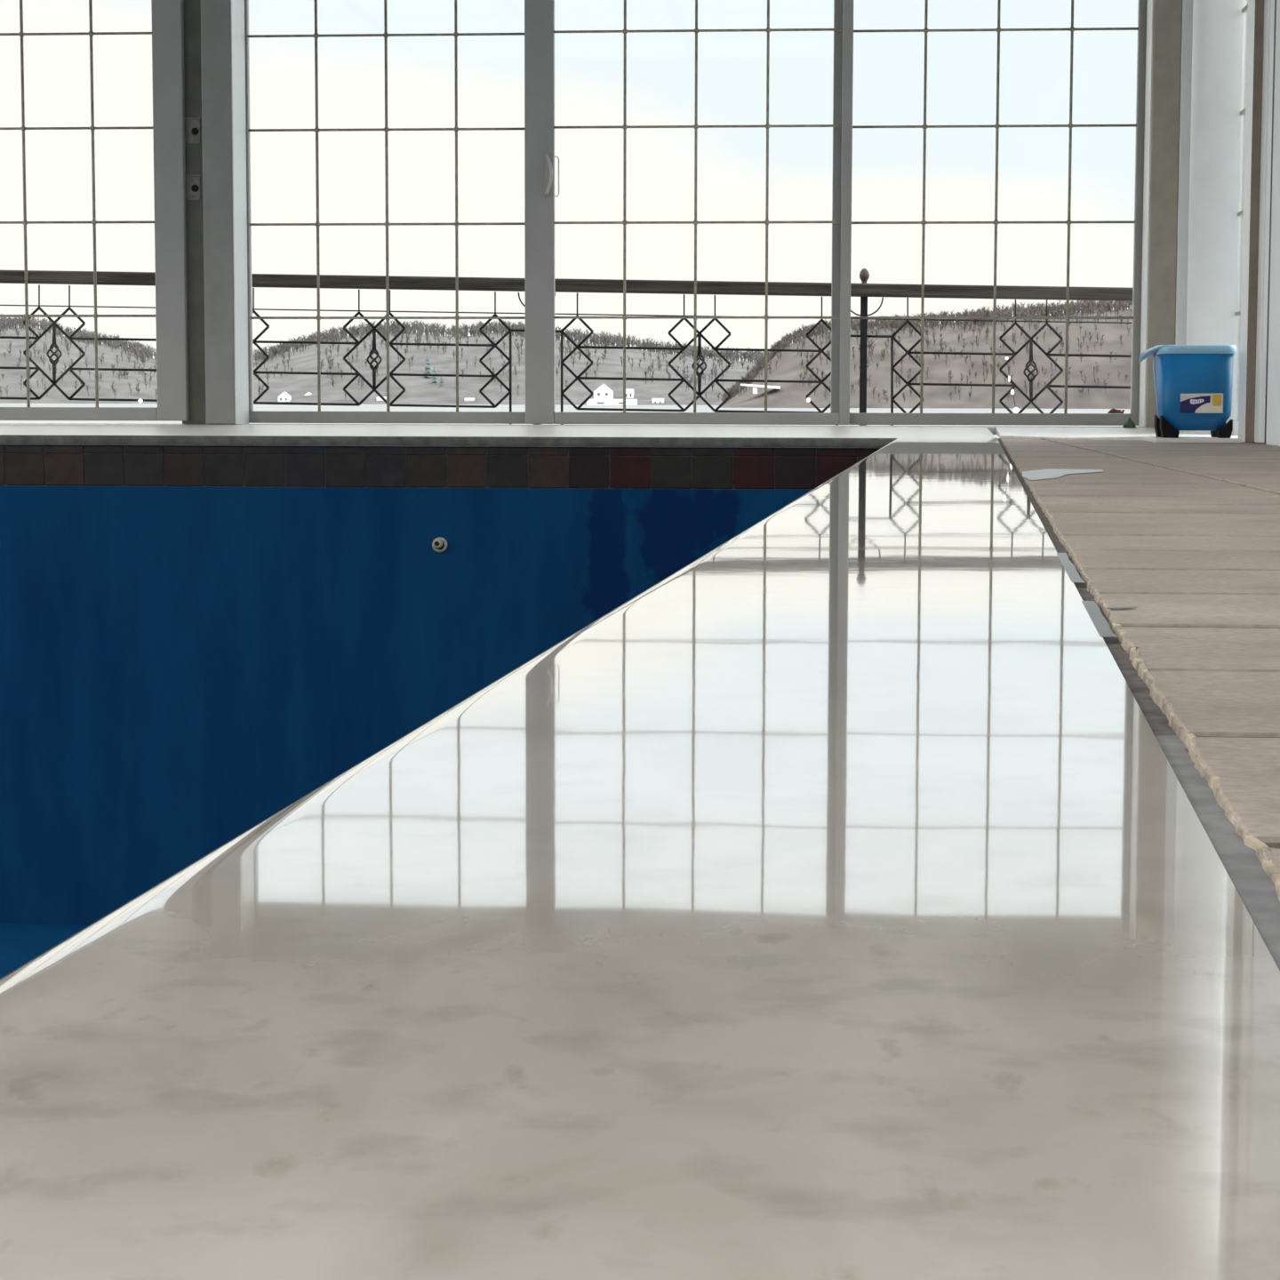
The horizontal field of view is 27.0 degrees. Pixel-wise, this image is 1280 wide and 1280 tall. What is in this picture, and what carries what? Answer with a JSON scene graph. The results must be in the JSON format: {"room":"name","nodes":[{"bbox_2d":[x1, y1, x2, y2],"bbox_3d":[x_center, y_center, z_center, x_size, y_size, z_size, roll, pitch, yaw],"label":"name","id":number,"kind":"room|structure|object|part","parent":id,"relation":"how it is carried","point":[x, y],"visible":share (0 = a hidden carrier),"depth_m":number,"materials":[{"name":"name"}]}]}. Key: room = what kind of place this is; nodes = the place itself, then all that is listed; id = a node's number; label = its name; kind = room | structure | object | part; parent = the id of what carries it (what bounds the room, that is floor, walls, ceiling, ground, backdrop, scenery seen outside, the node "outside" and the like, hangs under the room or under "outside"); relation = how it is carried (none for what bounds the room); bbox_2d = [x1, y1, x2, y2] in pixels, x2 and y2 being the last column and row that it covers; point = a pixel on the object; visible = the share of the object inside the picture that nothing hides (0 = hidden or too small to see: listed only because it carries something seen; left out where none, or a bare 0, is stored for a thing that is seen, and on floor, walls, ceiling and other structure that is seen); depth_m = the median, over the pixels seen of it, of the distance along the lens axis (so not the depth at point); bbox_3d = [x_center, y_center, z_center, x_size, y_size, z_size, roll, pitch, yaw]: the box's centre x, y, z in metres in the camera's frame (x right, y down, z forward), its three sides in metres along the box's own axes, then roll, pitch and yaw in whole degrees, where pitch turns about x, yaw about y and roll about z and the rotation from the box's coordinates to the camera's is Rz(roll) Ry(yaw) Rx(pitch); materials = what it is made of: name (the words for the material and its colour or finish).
{"room":"indoor swimming pool","nodes":[
{"label":"indoor swimming pool","id":0,"kind":"room"},
{"bbox_2d":[0,923,87,978],"bbox_3d":[-2.918,1.538,4.055,6.766,0.001,11.302,1,5,5],"label":"floor","id":1,"kind":"structure","parent":0,"point":[20,943],"depth_m":9.36,"materials":[{"name":"blue paint"}]},
{"bbox_2d":[0,485,811,925],"bbox_3d":[-2.462,0.237,9.592,6.766,1.583,0.001,1,5,5],"label":"wall","id":2,"kind":"structure","parent":0,"point":[180,667],"depth_m":9.49,"materials":[{"name":"blue paint"}]},
{"bbox_2d":[432,536,447,552],"bbox_3d":[-0.706,-0.334,9.382,0.054,0.054,0.031,1,5,5],"label":"fitting","id":3,"kind":"object","parent":2,"relation":"attached to","point":[437,543],"visible":1,"depth_m":9.38,"materials":[{"name":"beige plastic"}]},
{"bbox_2d":[0,445,879,488],"bbox_3d":[-2.469,-0.625,9.517,6.784,0.140,0.015,1,5,5],"label":"tile band","id":4,"kind":"object","parent":2,"relation":"attached to","point":[626,470],"visible":0.94,"depth_m":9.38,"materials":[{"name":"tile"}]},
{"bbox_2d":[0,444,880,489],"bbox_3d":[-2.459,-0.629,9.523,6.766,0.154,0.020,1,5,5],"label":"tile grout","id":5,"kind":"structure","parent":2,"relation":"attached to","point":[4,453],"depth_m":9.38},
{"bbox_2d":[1000,437,1279,888],"bbox_3d":[0.946,-0.187,3.762,1.243,0.031,10.817,1,5,5],"label":"floor","id":6,"kind":"structure","parent":0,"point":[1187,535],"depth_m":2.16,"materials":[{"name":"stone"}]},
{"bbox_2d":[1022,468,1103,479],"bbox_3d":[0.721,-0.298,4.789,0.140,0.001,0.712,2,6,21],"label":"wet patch","id":7,"kind":"object","parent":6,"relation":"on","point":[1050,473],"visible":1,"depth_m":4.89,"materials":[{"name":"liquid"}]},
{"bbox_2d":[997,438,1188,751],"bbox_3d":[0.580,-0.212,3.913,0.034,0.002,10.912,1,5,7],"label":"groove","id":8,"kind":"object","parent":6,"relation":"on","point":[1158,722],"visible":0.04,"depth_m":1.47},
{"bbox_2d":[1056,552,1085,583],"bbox_3d":[0.360,-0.061,2.235,0.010,0.001,0.389,1,5,7],"label":"wet patch","id":9,"kind":"object","parent":8,"relation":"on","point":[1069,567],"visible":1,"depth_m":2.19,"materials":[{"name":"liquid"}]},
{"bbox_2d":[1081,600,1117,638],"bbox_3d":[0.295,-0.014,1.718,0.010,0.001,0.280,1,5,7],"label":"wet patch","id":10,"kind":"object","parent":8,"relation":"on","point":[1101,625],"visible":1,"depth_m":1.70,"materials":[{"name":"liquid"}]},
{"bbox_2d":[1154,735,1279,970],"bbox_3d":[0.067,0.158,-0.142,0.021,0.005,2.704,1,5,7],"label":"strip","id":11,"kind":"object","parent":8,"relation":"in","point":[1256,890],"visible":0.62,"depth_m":0.84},
{"bbox_2d":[995,426,1245,442],"bbox_3d":[1.605,-0.699,9.054,0.758,0.028,1.640,1,5,5],"label":"marble threshold","id":12,"kind":"object","parent":6,"relation":"on","point":[1144,434],"visible":0.79,"depth_m":9.04,"materials":[{"name":"white stone"}]},
{"bbox_2d":[1122,417,1135,427],"bbox_3d":[1.798,-0.798,9.790,0.044,0.038,0.046,1,5,5],"label":"cleaning cloth","id":13,"kind":"object","parent":12,"relation":"on","point":[1128,423],"visible":1,"depth_m":9.78,"materials":[{"name":"green fabric"}]},
{"bbox_2d":[1138,344,1236,438],"bbox_3d":[1.730,-0.789,8.457,0.292,0.291,0.224,1,5,5],"label":"bucket","id":14,"kind":"object","parent":12,"relation":"on","point":[1194,383],"visible":1,"depth_m":8.36,"materials":[{"name":"blue plastic"}]},
{"bbox_3d":[1.633,-0.809,8.434,0.011,0.212,0.025,-4,7,-40],"label":"wire handle","id":15,"kind":"part","parent":14,"relation":"part of","materials":[{"name":"blue plastic"}]},
{"bbox_2d":[1180,395,1210,412],"bbox_3d":[1.741,-0.739,8.358,0.094,0.054,0.002,1,5,5],"label":"print","id":16,"kind":"object","parent":14,"relation":"attached to","point":[1188,404],"depth_m":8.36},
{"bbox_2d":[1212,394,1222,406],"bbox_3d":[1.807,-0.751,8.351,0.029,0.036,0.001,1,5,5],"label":"print","id":17,"kind":"object","parent":14,"relation":"attached to","point":[1217,399],"depth_m":8.35},
{"bbox_2d":[1106,606,1135,608],"bbox_3d":[0.319,-0.022,1.766,0.021,0.001,0.020,1,5,5],"label":"wet patch","id":18,"kind":"object","parent":6,"relation":"on","point":[1108,607],"visible":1,"depth_m":1.76,"materials":[{"name":"liquid"}]},
{"bbox_2d":[1000,439,1279,901],"bbox_3d":[0.634,-0.249,4.353,0.013,0.016,9.597,1,5,7],"label":"mortar edge","id":19,"kind":"structure","parent":6,"relation":"attached to","point":[1253,843],"depth_m":1.21,"materials":[{"name":"beige concrete"}]},
{"bbox_2d":[1238,0,1263,442],"bbox_3d":[1.946,-2.106,8.129,0.157,2.997,0.153,1,5,5],"label":"door frame","id":20,"kind":"structure","parent":6,"relation":"on","point":[1255,12],"depth_m":8.16,"materials":[{"name":"white paint"}]},
{"bbox_2d":[1265,0,1279,445],"bbox_3d":[1.468,-1.546,2.017,0.127,3.000,11.720,1,5,5],"label":"wall","id":21,"kind":"structure","parent":0,"point":[1273,399],"depth_m":7.84,"materials":[{"name":"white paint"}]},
{"bbox_2d":[1254,0,1274,443],"bbox_3d":[1.933,-2.091,7.966,0.100,2.997,0.179,1,5,5],"label":"trim","id":22,"kind":"structure","parent":21,"relation":"attached to","point":[1268,4],"depth_m":8.04,"materials":[{"name":"white paint"}]},
{"bbox_2d":[1264,0,1276,443],"bbox_3d":[1.927,-2.081,7.856,0.095,2.997,0.043,1,5,5],"label":"trim","id":23,"kind":"structure","parent":21,"relation":"attached to","point":[1275,0],"depth_m":7.94,"materials":[{"name":"grey metal"}]},
{"bbox_3d":[0.981,-0.124,4.241,1.823,0.160,11.800,1,5,5],"label":"floor","id":24,"kind":"structure","parent":0,"visible":0},
{"bbox_2d":[0,424,995,447],"bbox_3d":[-2.274,-0.759,9.826,7.085,0.066,0.720,1,5,5],"label":"coping","id":25,"kind":"object","parent":24,"relation":"on","point":[10,434],"visible":0.84,"depth_m":9.42,"materials":[{"name":"stone"}]},
{"bbox_2d":[0,437,1279,1279],"bbox_3d":[0.384,-0.188,3.821,0.338,0.038,10.904,1,5,7],"label":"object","id":26,"kind":"structure","parent":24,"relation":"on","point":[834,900],"depth_m":0.65,"materials":[{"name":"stone"}]},
{"bbox_3d":[-1.934,-3.257,10.104,7.671,1.084,0.340,1,5,5],"label":"wall","id":27,"kind":"structure","parent":0,"visible":0},
{"bbox_2d":[0,0,189,420],"bbox_3d":[-2.370,-1.763,10.127,1.304,1.851,0.045,1,5,5],"label":"window","id":28,"kind":"structure","parent":27,"relation":"in","point":[168,60],"depth_m":10.09,"materials":[{"name":"grey metal"}]},
{"bbox_3d":[-2.379,-0.867,10.210,1.090,0.051,0.041,1,5,5],"label":"rail","id":29,"kind":"part","parent":28,"relation":"part of","materials":[{"name":"grey plastic"}]},
{"bbox_2d":[182,0,248,423],"bbox_3d":[-1.629,-1.773,10.193,0.222,1.886,0.305,1,5,5],"label":"pillar","id":30,"kind":"structure","parent":27,"relation":"attached to","point":[214,45],"depth_m":10.08,"materials":[{"name":"metal"}]},
{"bbox_3d":[-1.690,-1.926,10.082,0.060,0.097,0.007,1,5,5],"label":"strike plate","id":31,"kind":"part","parent":30,"relation":"part of","materials":[{"name":"metal"}]},
{"bbox_3d":[-1.693,-1.714,10.101,0.060,0.097,0.007,1,5,5],"label":"strike plate","id":32,"kind":"part","parent":30,"relation":"part of","materials":[{"name":"metal"}]},
{"bbox_2d":[244,0,525,423],"bbox_3d":[-0.958,-1.772,10.234,1.151,1.873,0.045,1,5,5],"label":"door","id":33,"kind":"structure","parent":27,"relation":"in","point":[254,416],"depth_m":10.26,"materials":[{"name":"grey metal"}]},
{"bbox_3d":[-0.970,-0.861,10.318,1.075,0.046,0.041,1,5,5],"label":"rail","id":34,"kind":"part","parent":33,"relation":"part of","materials":[{"name":"grey plastic"}]},
{"bbox_2d":[524,0,853,424],"bbox_3d":[0.181,-1.756,10.094,1.239,1.873,0.139,1,5,5],"label":"door","id":35,"kind":"structure","parent":27,"relation":"in","point":[540,31],"depth_m":10.11,"materials":[{"name":"grey metal"}]},
{"bbox_3d":[-0.353,-1.764,10.111,0.020,0.170,0.006,1,5,5],"label":"handle plate","id":36,"kind":"part","parent":35,"relation":"part of","materials":[{"name":"grey plastic"}]},
{"bbox_3d":[-0.344,-1.762,10.089,0.015,0.155,0.051,-3,6,-27],"label":"pull handle","id":37,"kind":"part","parent":35,"relation":"part of","materials":[{"name":"grey metal"}]},
{"bbox_3d":[-0.334,-1.771,10.180,0.067,0.156,0.007,-4,7,-39],"label":"outside handle","id":38,"kind":"part","parent":35,"relation":"part of","materials":[{"name":"white metal"}]},
{"bbox_3d":[0.215,-0.846,10.174,1.087,0.046,0.041,1,5,5],"label":"rail","id":39,"kind":"part","parent":35,"relation":"part of","materials":[{"name":"grey plastic"}]},
{"bbox_2d":[830,0,1146,425],"bbox_3d":[1.319,-1.750,10.052,1.183,1.873,0.045,1,5,5],"label":"door","id":40,"kind":"structure","parent":27,"relation":"in","point":[1065,419],"depth_m":10.06,"materials":[{"name":"grey metal"}]},
{"bbox_3d":[1.327,-0.839,10.134,1.064,0.046,0.041,1,5,5],"label":"rail","id":41,"kind":"part","parent":40,"relation":"part of","materials":[{"name":"grey plastic"}]},
{"bbox_2d":[1107,408,1124,413],"bbox_3d":[1.805,-0.870,10.113,0.067,0.021,0.016,1,5,5],"label":"leaf","id":42,"kind":"object","parent":40,"relation":"on","point":[1112,411],"visible":1,"depth_m":10.11,"materials":[{"name":"red plant"}]},
{"bbox_2d":[1136,0,1182,427],"bbox_3d":[1.933,-2.264,9.872,0.106,3.000,0.320,1,5,5],"label":"post","id":43,"kind":"object","parent":27,"relation":"attached to","point":[1164,17],"visible":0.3,"depth_m":9.78,"materials":[{"name":"beige paint"}]},
{"bbox_3d":[-4.385,-1.802,10.435,2.760,1.886,0.340,1,5,5],"label":"wall","id":44,"kind":"structure","parent":0,"visible":0},
{"bbox_2d":[0,423,1143,434],"bbox_3d":[-1.850,-0.824,10.325,7.850,0.030,0.370,1,5,5],"label":"window sill","id":45,"kind":"structure","parent":44,"relation":"attached to","point":[992,428],"depth_m":10.10,"materials":[{"name":"stone"}]},
{"bbox_2d":[1175,0,1193,344],"bbox_3d":[2.050,-2.269,9.854,0.129,2.986,0.335,1,5,5],"label":"trim","id":46,"kind":"structure","parent":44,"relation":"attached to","point":[1187,16],"depth_m":9.74,"materials":[{"name":"white paint"}]},
{"bbox_3d":[2.086,-2.225,9.373,0.120,2.986,0.524,1,5,5],"label":"wall","id":47,"kind":"structure","parent":0,"visible":0},
{"bbox_2d":[1184,0,1247,435],"bbox_3d":[1.996,-2.129,8.866,0.292,2.886,0.516,1,5,5],"label":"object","id":48,"kind":"structure","parent":47,"relation":"in","point":[1220,27],"depth_m":8.85,"materials":[{"name":"white paint"}]},
{"bbox_3d":[1.981,-0.698,8.811,0.030,0.046,0.144,1,5,5],"label":"rail","id":49,"kind":"part","parent":48,"relation":"part of","materials":[{"name":"white paint"}]},
{"bbox_3d":[1.981,-2.135,8.679,0.004,2.840,0.144,1,5,5],"label":"glass pane","id":50,"kind":"part","parent":48,"relation":"part of","materials":[{"name":"clear glass"}]},
{"label":"outside","id":51,"kind":"structure","parent":0,"visible":0},
{"bbox_2d":[0,403,1136,438],"bbox_3d":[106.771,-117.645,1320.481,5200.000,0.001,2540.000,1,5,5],"label":"river","id":52,"kind":"structure","parent":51,"point":[567,408],"depth_m":583.03,"materials":[{"name":"liquid"}]},
{"bbox_2d":[586,399,637,405],"bbox_3d":[-9.405,-79.334,895.809,16.926,3.395,3.607,1,5,5],"label":"house","id":53,"kind":"structure","parent":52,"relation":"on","point":[610,402],"depth_m":894.35,"materials":[{"name":"grey"}]},
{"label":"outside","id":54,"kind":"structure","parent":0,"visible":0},
{"bbox_3d":[0.363,-0.761,11.340,14.100,0.150,1.990,1,5,5],"label":"terrace","id":55,"kind":"object","parent":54,"visible":0},
{"bbox_2d":[0,268,1132,425],"bbox_3d":[-0.520,-1.284,12.014,7.001,0.918,0.090,1,5,5],"label":"balustrade","id":56,"kind":"object","parent":55,"relation":"on","point":[864,290],"visible":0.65,"depth_m":11.95,"materials":[{"name":"black metal"}]},
{"bbox_3d":[-0.519,-1.469,11.997,7.001,0.115,0.006,1,5,5],"label":"rod","id":57,"kind":"part","parent":56,"relation":"part of","materials":[{"name":"metal"}]},
{"bbox_3d":[-0.519,-1.597,11.985,6.995,0.173,0.090,1,5,5],"label":"handrail","id":58,"kind":"part","parent":56,"relation":"part of","materials":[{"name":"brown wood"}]},
{"bbox_2d":[1005,353,1018,413],"bbox_3d":[1.647,-1.137,11.802,0.064,0.266,0.026,1,5,5],"label":"string light","id":59,"kind":"object","parent":56,"relation":"hanging from","point":[1015,410],"visible":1,"depth_m":11.80,"materials":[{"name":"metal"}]},
{"bbox_3d":[1.665,-1.018,11.811,0.026,0.026,0.026,1,5,5],"label":"bulb","id":60,"kind":"part","parent":59,"relation":"part of","materials":[{"name":"white glass"}]},
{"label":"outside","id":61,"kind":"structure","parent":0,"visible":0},
{"bbox_2d":[0,327,757,405],"bbox_3d":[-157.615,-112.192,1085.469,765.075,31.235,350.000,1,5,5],"label":"hill","id":62,"kind":"structure","parent":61,"point":[419,389],"depth_m":959.97,"materials":[{"name":"white snow"}]},
{"bbox_2d":[278,392,290,401],"bbox_3d":[-122.063,-82.791,915.586,4.163,4.981,3.408,1,5,5],"label":"house","id":63,"kind":"structure","parent":62,"relation":"on","point":[284,396],"depth_m":914.00,"materials":[{"name":"grey"}]},
{"bbox_2d":[376,396,386,400],"bbox_3d":[-87.982,-81.430,912.954,4.163,3.950,3.408,1,5,5],"label":"house","id":64,"kind":"structure","parent":62,"relation":"on","point":[378,398],"depth_m":911.55,"materials":[{"name":"grey"}]},
{"bbox_2d":[0,313,772,400],"bbox_3d":[-136.780,-109.838,1024.602,679.011,36.828,219.547,1,5,5],"label":"woodland","id":65,"kind":"object","parent":62,"relation":"on","point":[395,328],"visible":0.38,"depth_m":1058.45,"materials":[{"name":"grey plant"}]},
{"bbox_2d":[422,353,431,377],"bbox_3d":[-75.107,-95.813,944.189,4.570,12.292,4.173,1,5,5],"label":"conifer tree","id":66,"kind":"object","parent":62,"relation":"on","point":[428,371],"visible":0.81,"depth_m":943.47,"materials":[{"name":"plant"}]},
{"bbox_2d":[430,366,438,384],"bbox_3d":[-71.866,-91.350,934.628,4.309,10.201,3.915,1,5,5],"label":"conifer tree","id":67,"kind":"object","parent":62,"relation":"on","point":[434,380],"visible":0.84,"depth_m":933.85,"materials":[{"name":"teal plant"}]},
{"bbox_2d":[439,376,444,387],"bbox_3d":[-69.092,-88.312,929.288,2.961,8.844,3.169,1,5,5],"label":"conifer tree","id":68,"kind":"object","parent":62,"relation":"on","point":[441,384],"visible":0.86,"depth_m":928.85,"materials":[{"name":"teal plant"}]},
{"bbox_2d":[464,397,475,400],"bbox_3d":[-58.074,-80.973,910.334,3.560,3.503,2.925,1,5,5],"label":"house","id":69,"kind":"structure","parent":62,"relation":"on","point":[465,398],"depth_m":909.55,"materials":[{"name":"grey"}]},
{"bbox_2d":[593,384,612,399],"bbox_3d":[-12.477,-84.129,907.451,6.275,6.085,5.097,1,5,5],"label":"house","id":70,"kind":"structure","parent":62,"relation":"on","point":[603,391],"depth_m":905.12,"materials":[{"name":"grey"}]},
{"bbox_2d":[625,388,634,398],"bbox_3d":[-3.855,-83.757,915.784,3.599,5.050,2.956,1,5,5],"label":"house","id":71,"kind":"structure","parent":62,"relation":"on","point":[629,392],"depth_m":914.45,"materials":[{"name":"grey"}]},
{"bbox_2d":[651,398,664,403],"bbox_3d":[6.151,-80.311,905.443,4.163,3.648,3.408,1,5,5],"label":"house","id":72,"kind":"structure","parent":62,"relation":"on","point":[654,400],"depth_m":904.01,"materials":[{"name":"grey"}]},
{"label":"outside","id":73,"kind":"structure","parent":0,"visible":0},
{"bbox_2d":[720,309,1132,408],"bbox_3d":[182.230,-81.315,763.616,332.616,35.318,160.000,1,5,5],"label":"hill","id":74,"kind":"structure","parent":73,"point":[790,395],"depth_m":717.06,"materials":[{"name":"white snow"}]},
{"bbox_2d":[740,384,780,393],"bbox_3d":[32.126,-67.044,711.579,10.443,2.706,6.000,1,5,5],"label":"shelter","id":75,"kind":"object","parent":74,"relation":"on","point":[755,387],"visible":1,"depth_m":708.70,"materials":[{"name":"white"}]},
{"bbox_2d":[720,299,1132,404],"bbox_3d":[172.115,-82.588,737.126,302.946,36.960,101.181,1,5,5],"label":"woodland","id":76,"kind":"object","parent":74,"relation":"on","point":[1090,306],"visible":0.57,"depth_m":757.55,"materials":[{"name":"grey plant"}]}
]}

